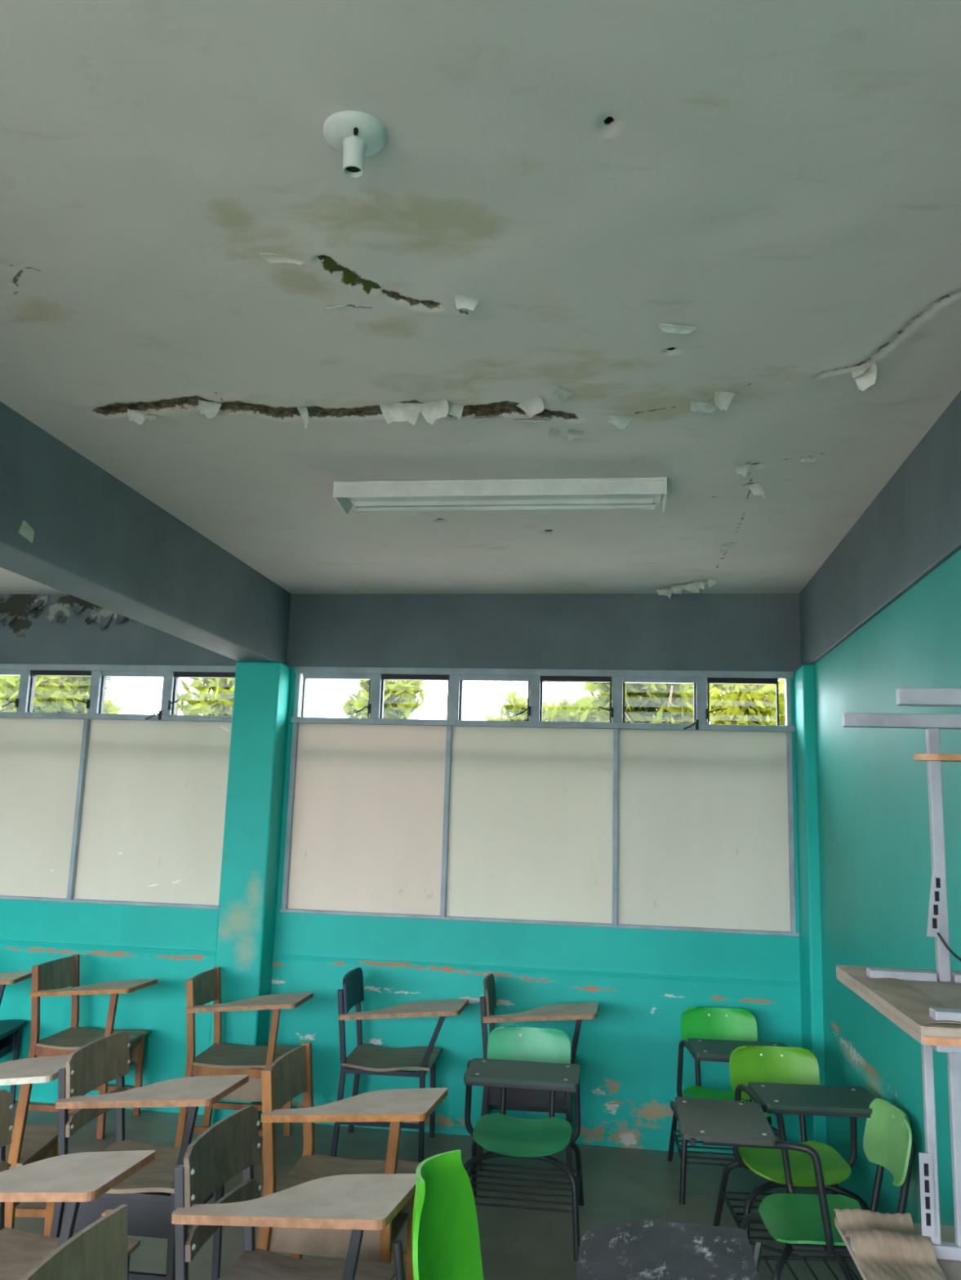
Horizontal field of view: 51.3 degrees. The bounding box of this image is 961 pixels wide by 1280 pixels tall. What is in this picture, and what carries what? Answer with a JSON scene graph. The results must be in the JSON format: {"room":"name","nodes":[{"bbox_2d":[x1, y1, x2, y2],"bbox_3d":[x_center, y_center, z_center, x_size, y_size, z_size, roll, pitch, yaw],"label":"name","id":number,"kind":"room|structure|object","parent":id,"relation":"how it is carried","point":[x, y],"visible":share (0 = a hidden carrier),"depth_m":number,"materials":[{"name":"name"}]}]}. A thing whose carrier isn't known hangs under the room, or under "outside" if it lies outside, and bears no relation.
{"room":"classroom","nodes":[
{"label":"classroom","id":0,"kind":"room"},
{"bbox_2d":[0,567,67,594],"bbox_3d":[-4.808,-1.032,2.398,6.185,0.050,8.420,0,-10,8],"label":"ceiling","id":1,"kind":"structure","parent":0,"point":[11,583],"depth_m":6.05,"materials":[{"name":"paint"}]},
{"bbox_2d":[128,1043,139,1063],"bbox_3d":[-2.103,2.302,5.605,0.395,0.110,0.008,1,-10,7],"label":"school chair","id":2,"kind":"object","parent":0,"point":[134,1051],"depth_m":5.58,"materials":[{"name":"brown wood"}]},
{"bbox_2d":[0,666,801,1155],"bbox_3d":[-1.255,1.410,5.786,6.092,2.530,0.066,0,-10,8],"label":"wall","id":3,"kind":"structure","parent":0,"point":[642,982],"depth_m":5.50,"materials":[{"name":"teal paint"}]},
{"bbox_2d":[0,401,290,665],"bbox_3d":[-1.849,-0.783,1.920,0.229,0.464,8.400,0,-10,8],"label":"beam","id":4,"kind":"structure","parent":3,"relation":"attached to","point":[97,540],"depth_m":4.03,"materials":[{"name":"grey paint"}]},
{"bbox_2d":[17,520,34,542],"bbox_3d":[-1.526,-0.366,3.362,0.003,0.063,0.083,0,-10,8],"label":"paper scrap","id":5,"kind":"object","parent":4,"relation":"attached to","point":[25,530],"visible":1,"depth_m":3.36,"materials":[{"name":"paper"}]},
{"bbox_2d":[203,662,291,1126],"bbox_3d":[-1.308,1.392,5.691,0.270,2.530,0.252,0,-10,8],"label":"column","id":6,"kind":"structure","parent":3,"relation":"attached to","point":[248,888],"depth_m":5.62,"materials":[{"name":"teal paint"}]},
{"bbox_2d":[279,666,799,936],"bbox_3d":[0.296,0.867,5.639,2.867,1.416,0.134,0,-10,8],"label":"window","id":7,"kind":"structure","parent":3,"relation":"in","point":[617,824],"depth_m":5.62,"materials":[{"name":"white glass"}]},
{"bbox_2d":[793,664,826,1144],"bbox_3d":[1.734,1.403,5.208,0.110,2.530,0.340,0,-10,8],"label":"column","id":8,"kind":"structure","parent":3,"relation":"attached to","point":[806,764],"depth_m":5.13,"materials":[{"name":"teal paint"}]},
{"bbox_2d":[11,1100,861,1279],"bbox_3d":[-3.421,2.025,1.636,9.585,0.200,8.560,0,-10,8],"label":"floor","id":9,"kind":"structure","parent":0,"point":[620,1184],"depth_m":4.60,"materials":[{"name":"concrete"}]},
{"bbox_2d":[0,970,31,1104],"bbox_3d":[-2.792,2.167,5.506,0.599,0.854,0.503,2,-10,-3],"label":"chair","id":10,"kind":"object","parent":9,"relation":"on","point":[7,1027],"visible":0.78,"depth_m":5.63,"materials":[{"name":"blue paint"}]},
{"bbox_2d":[0,1032,13,1057],"bbox_3d":[-2.846,2.252,5.521,0.370,0.117,0.384,2,-10,-3],"label":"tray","id":11,"kind":"object","parent":10,"relation":"on","point":[6,1042],"depth_m":5.71,"materials":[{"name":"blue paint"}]},
{"bbox_2d":[0,1054,68,1236],"bbox_3d":[-1.817,1.898,3.699,0.610,0.838,0.503,2,-10,-2],"label":"chair","id":12,"kind":"object","parent":9,"relation":"on","point":[29,1144],"visible":0.58,"depth_m":3.65,"materials":[{"name":"orange wood"}]},
{"bbox_2d":[35,1145,53,1161],"bbox_3d":[-1.870,2.021,3.903,0.395,0.110,0.008,2,-10,-2],"label":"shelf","id":13,"kind":"object","parent":12,"relation":"attached to","point":[50,1153],"depth_m":3.91,"materials":[{"name":"wood"}]},
{"bbox_2d":[19,1204,127,1279],"bbox_3d":[-0.572,1.618,1.847,0.600,0.846,0.509,0,-10,8],"label":"chair","id":14,"kind":"object","parent":9,"relation":"on","point":[98,1251],"visible":1,"depth_m":2.08,"materials":[{"name":"orange wood"}]},
{"bbox_2d":[0,1089,155,1279],"bbox_3d":[-1.221,1.746,2.716,0.599,0.846,0.503,0,-10,8],"label":"chair","id":15,"kind":"object","parent":9,"relation":"on","point":[73,1179],"visible":0.64,"depth_m":2.71,"materials":[{"name":"grey paint"}]},
{"bbox_2d":[25,954,157,1139],"bbox_3d":[-2.085,2.178,5.396,0.610,0.838,0.503,1,-10,7],"label":"chair","id":16,"kind":"object","parent":9,"relation":"on","point":[50,978],"visible":0.68,"depth_m":5.37,"materials":[{"name":"brown wood"}]},
{"bbox_2d":[56,1062,137,1079],"bbox_3d":[-2.129,2.323,5.409,0.390,0.012,0.386,1,-10,7],"label":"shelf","id":17,"kind":"object","parent":16,"relation":"attached to","point":[131,1064],"depth_m":5.54,"materials":[{"name":"wood"}]},
{"bbox_2d":[49,1031,248,1279],"bbox_3d":[-1.147,1.885,3.524,0.599,0.846,0.503,0,-10,7],"label":"chair","id":18,"kind":"object","parent":9,"relation":"on","point":[148,1193],"visible":0.69,"depth_m":3.42,"materials":[{"name":"grey paint"}]},
{"bbox_2d":[73,1191,213,1239],"bbox_3d":[-1.194,1.968,3.549,0.370,0.117,0.384,0,-10,7],"label":"tray","id":19,"kind":"object","parent":18,"relation":"on","point":[144,1219],"depth_m":3.35,"materials":[{"name":"grey paint"}]},
{"bbox_2d":[174,966,313,1162],"bbox_3d":[-1.190,2.159,5.126,0.610,0.838,0.503,1,-10,4],"label":"chair","id":20,"kind":"object","parent":9,"relation":"on","point":[220,1058],"visible":0.77,"depth_m":5.01,"materials":[{"name":"orange wood"}]},
{"bbox_2d":[192,1075,262,1101],"bbox_3d":[-1.244,2.219,4.958,0.395,0.110,0.008,1,-10,4],"label":"shelf","id":21,"kind":"object","parent":20,"relation":"attached to","point":[251,1091],"depth_m":4.95,"materials":[{"name":"wood"}]},
{"bbox_2d":[221,1098,262,1102],"bbox_3d":[-1.236,2.304,5.137,0.390,0.012,0.386,1,-10,4],"label":"shelf","id":22,"kind":"object","parent":20,"relation":"attached to","point":[239,1100],"depth_m":4.94,"materials":[{"name":"wood"}]},
{"bbox_2d":[171,1105,415,1279],"bbox_3d":[-0.467,1.752,2.616,0.599,0.846,0.503,0,-10,11],"label":"chair","id":23,"kind":"object","parent":9,"relation":"on","point":[229,1147],"visible":0.99,"depth_m":2.60,"materials":[{"name":"grey paint"}]},
{"bbox_2d":[256,1041,448,1279],"bbox_3d":[-0.434,1.896,3.439,0.610,0.838,0.503,0,-10,9],"label":"chair","id":24,"kind":"object","parent":9,"relation":"on","point":[290,1076],"visible":0.63,"depth_m":3.35,"materials":[{"name":"orange wood"}]},
{"bbox_2d":[268,1212,409,1262],"bbox_3d":[-0.477,2.042,3.454,0.390,0.012,0.386,0,-10,9],"label":"shelf","id":25,"kind":"object","parent":24,"relation":"attached to","point":[400,1220],"depth_m":3.28,"materials":[{"name":"wood"}]},
{"bbox_2d":[399,1198,411,1215],"bbox_3d":[-0.444,2.021,3.648,0.395,0.110,0.008,0,-10,9],"label":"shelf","id":26,"kind":"object","parent":24,"relation":"attached to","point":[406,1210],"depth_m":3.61,"materials":[{"name":"wood"}]},
{"bbox_2d":[330,967,468,1162],"bbox_3d":[-0.400,2.183,5.173,0.649,0.854,0.503,1,-10,5],"label":"chair","id":27,"kind":"object","parent":9,"relation":"on","point":[365,1059],"visible":0.87,"depth_m":5.06,"materials":[{"name":"blue paint"}]},
{"bbox_2d":[462,1026,583,1261],"bbox_3d":[0.173,2.089,4.188,0.509,0.756,0.781,0,-10,7],"label":"desk chair","id":28,"kind":"object","parent":9,"relation":"on","point":[517,1057],"visible":0.97,"depth_m":4.18,"materials":[{"name":"black paint"}]},
{"bbox_2d":[467,1162,580,1213],"bbox_3d":[0.175,2.279,4.215,0.488,0.073,0.473,0,-10,8],"label":"basket","id":29,"kind":"object","parent":28,"relation":"on","point":[575,1194],"depth_m":4.20,"materials":[{"name":"black metal"}]},
{"bbox_2d":[476,973,598,1169],"bbox_3d":[0.299,2.192,5.102,0.599,0.854,0.503,1,-10,5],"label":"chair","id":30,"kind":"object","parent":9,"relation":"on","point":[517,1100],"visible":0.54,"depth_m":4.94,"materials":[{"name":"black paint"}]},
{"bbox_2d":[489,1086,565,1109],"bbox_3d":[0.250,2.279,5.125,0.370,0.117,0.384,1,-10,5],"label":"seat","id":31,"kind":"object","parent":30,"relation":"on","point":[515,1097],"depth_m":4.93,"materials":[{"name":"black paint"}]},
{"bbox_2d":[392,1149,761,1279],"bbox_3d":[0.239,1.739,2.367,0.881,0.841,0.566,-2,-10,20],"label":"desk chair","id":32,"kind":"object","parent":9,"relation":"on","point":[446,1242],"visible":1,"depth_m":2.48,"materials":[{"name":"black paint"}]},
{"bbox_2d":[667,1006,788,1204],"bbox_3d":[1.179,2.208,4.741,0.509,0.766,0.781,1,-10,5],"label":"desk chair","id":33,"kind":"object","parent":9,"relation":"on","point":[708,1033],"visible":0.51,"depth_m":4.93,"materials":[{"name":"black paint"}]},
{"bbox_2d":[671,1129,742,1167],"bbox_3d":[1.179,2.403,4.766,0.505,0.073,0.491,0,-10,8],"label":"basket","id":34,"kind":"object","parent":33,"relation":"on","point":[682,1149],"depth_m":4.64,"materials":[{"name":"black metal"}]},
{"bbox_2d":[670,1097,915,1279],"bbox_3d":[1.053,1.983,3.410,0.795,0.756,0.509,1,-10,2],"label":"desk chair","id":35,"kind":"object","parent":9,"relation":"on","point":[803,1222],"visible":0.77,"depth_m":3.44,"materials":[{"name":"black paint"}]},
{"bbox_2d":[748,1240,859,1279],"bbox_3d":[1.158,2.166,3.375,0.516,0.073,0.530,0,-10,8],"label":"basket","id":36,"kind":"object","parent":35,"relation":"on","point":[842,1260],"depth_m":3.59,"materials":[{"name":"black metal"}]},
{"bbox_2d":[713,1044,875,1240],"bbox_3d":[1.246,2.082,3.954,0.509,0.756,0.781,1,-10,3],"label":"desk chair","id":37,"kind":"object","parent":9,"relation":"on","point":[784,1080],"visible":0.69,"depth_m":3.95,"materials":[{"name":"black paint"}]},
{"bbox_2d":[720,1190,774,1239],"bbox_3d":[1.242,2.271,3.981,0.527,0.073,0.513,0,-10,8],"label":"basket","id":38,"kind":"object","parent":37,"relation":"on","point":[735,1215],"depth_m":4.00,"materials":[{"name":"black metal"}]},
{"bbox_2d":[834,1216,960,1279],"bbox_3d":[1.068,1.786,2.114,0.425,0.700,0.872,0,-10,8],"label":"table","id":39,"kind":"object","parent":9,"relation":"on","point":[951,1269],"visible":0.11,"depth_m":2.42,"materials":[{"name":"grey paint"}]},
{"bbox_2d":[833,1208,948,1279],"bbox_3d":[0.967,1.431,2.273,0.186,0.047,0.670,0,-10,8],"label":"kraft paper","id":40,"kind":"object","parent":39,"relation":"on","point":[886,1246],"visible":1,"depth_m":2.38,"materials":[{"name":"beige paper"}]},
{"bbox_2d":[835,972,960,1261],"bbox_3d":[1.079,1.117,2.162,0.425,0.632,0.782,0,-10,8],"label":"table","id":41,"kind":"object","parent":9,"relation":"on","point":[928,1163],"visible":0.53,"depth_m":2.41,"materials":[{"name":"grey paint"}]},
{"bbox_2d":[835,687,960,1037],"bbox_3d":[1.098,0.479,2.270,0.425,0.661,0.782,0,-10,8],"label":"table","id":42,"kind":"object","parent":41,"relation":"on","point":[928,1002],"visible":1,"depth_m":2.41,"materials":[{"name":"light grey painted steel"},{"name":"wood laminate"}]},
{"bbox_2d":[0,0,960,598],"bbox_3d":[-0.263,-0.961,1.733,3.002,0.089,8.420,0,-10,8],"label":"ceiling","id":43,"kind":"structure","parent":0,"point":[712,248],"depth_m":2.32,"materials":[{"name":"paint"}]},
{"bbox_2d":[323,111,386,178],"bbox_3d":[-0.237,-0.917,1.876,0.120,0.086,0.120,0,-10,8],"label":"holder","id":44,"kind":"object","parent":43,"relation":"attached to","point":[357,135],"visible":1,"depth_m":1.85,"materials":[{"name":"white plastic"}]},
{"bbox_2d":[342,136,367,178],"bbox_3d":[-0.237,-0.904,1.873,0.049,0.060,0.049,0,-10,8],"label":"socket","id":45,"kind":"object","parent":44,"relation":"attached to","point":[354,148],"depth_m":1.86,"materials":[{"name":"white plastic"}]},
{"bbox_2d":[333,476,666,515],"bbox_3d":[0.079,-0.551,3.950,1.282,0.083,0.280,0,-10,8],"label":"lamp","id":46,"kind":"object","parent":43,"relation":"attached to","point":[589,493],"visible":1,"depth_m":3.87,"materials":[{"name":"white metal"}]},
{"bbox_2d":[813,549,960,1226],"bbox_3d":[1.170,0.702,1.238,0.001,2.550,8.420,0,-10,8],"label":"wall","id":47,"kind":"structure","parent":0,"point":[875,855],"depth_m":3.81,"materials":[{"name":"teal paint"}]},
{"bbox_3d":[1.298,0.566,1.233,0.246,3.224,8.800,0,-10,8],"label":"wall","id":48,"kind":"structure","parent":0,"visible":0},
{"bbox_2d":[799,391,960,666],"bbox_3d":[1.264,-0.764,1.470,0.138,0.464,8.400,0,-10,8],"label":"beam","id":49,"kind":"structure","parent":48,"relation":"attached to","point":[912,526],"depth_m":3.66,"materials":[{"name":"grey paint"}]},
{"bbox_3d":[-2.728,-0.072,6.342,9.585,0.499,0.216,0,-10,8],"label":"wall","id":50,"kind":"structure","parent":0,"visible":0},
{"bbox_2d":[0,593,800,671],"bbox_3d":[-2.750,-0.073,6.193,9.185,0.449,0.074,0,-10,8],"label":"beam","id":51,"kind":"structure","parent":50,"relation":"attached to","point":[697,632],"depth_m":5.84,"materials":[{"name":"grey paint"}]},
{"label":"outside","id":52,"kind":"structure","parent":0,"visible":0},
{"bbox_3d":[0.031,2.210,0.309,80.000,0.400,90.000,0,-10,8],"label":"ground","id":53,"kind":"structure","parent":52,"visible":0},
{"bbox_2d":[0,675,122,713],"bbox_3d":[-4.613,1.568,10.413,2.156,3.970,2.149,-4,-11,32],"label":"tree","id":54,"kind":"object","parent":53,"relation":"on","point":[52,694],"visible":0.13,"depth_m":9.91,"materials":[{"name":"green plant"}]},
{"bbox_2d":[175,677,235,715],"bbox_3d":[-2.651,1.714,10.655,1.392,3.880,1.612,-6,-12,38],"label":"tree","id":55,"kind":"object","parent":53,"relation":"on","point":[220,702],"visible":0.12,"depth_m":10.28,"materials":[{"name":"green plant"}]},
{"bbox_2d":[341,680,427,719],"bbox_3d":[-1.001,1.872,10.327,0.907,3.558,0.814,8,-11,-32],"label":"tree","id":56,"kind":"object","parent":53,"relation":"on","point":[400,697],"visible":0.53,"depth_m":10.40,"materials":[{"name":"green plant"}]},
{"bbox_2d":[484,690,609,722],"bbox_3d":[0.717,2.088,10.175,1.390,3.186,1.283,-6,-12,37],"label":"tree","id":57,"kind":"object","parent":53,"relation":"on","point":[579,710],"visible":0.22,"depth_m":10.14,"materials":[{"name":"green plant"}]},
{"bbox_2d":[581,677,720,724],"bbox_3d":[1.594,1.681,9.497,1.269,3.819,1.329,0,-10,8],"label":"tree","id":58,"kind":"object","parent":53,"relation":"on","point":[673,703],"visible":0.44,"depth_m":9.31,"materials":[{"name":"green plant"}]},
{"bbox_2d":[709,680,785,725],"bbox_3d":[2.770,1.795,10.528,1.301,4.007,1.242,10,-13,-41],"label":"tree","id":59,"kind":"object","parent":53,"relation":"on","point":[744,704],"visible":0.33,"depth_m":10.26,"materials":[{"name":"green plant"}]},
{"bbox_3d":[-2.799,2.204,5.946,9.585,1.326,0.196,0,-10,8],"label":"wall","id":60,"kind":"structure","parent":0,"visible":0},
{"bbox_2d":[0,663,235,909],"bbox_3d":[-2.831,0.848,6.088,2.875,1.416,0.130,0,-10,8],"label":"window","id":61,"kind":"structure","parent":60,"relation":"in","point":[96,806],"depth_m":5.99,"materials":[{"name":"white glass"}]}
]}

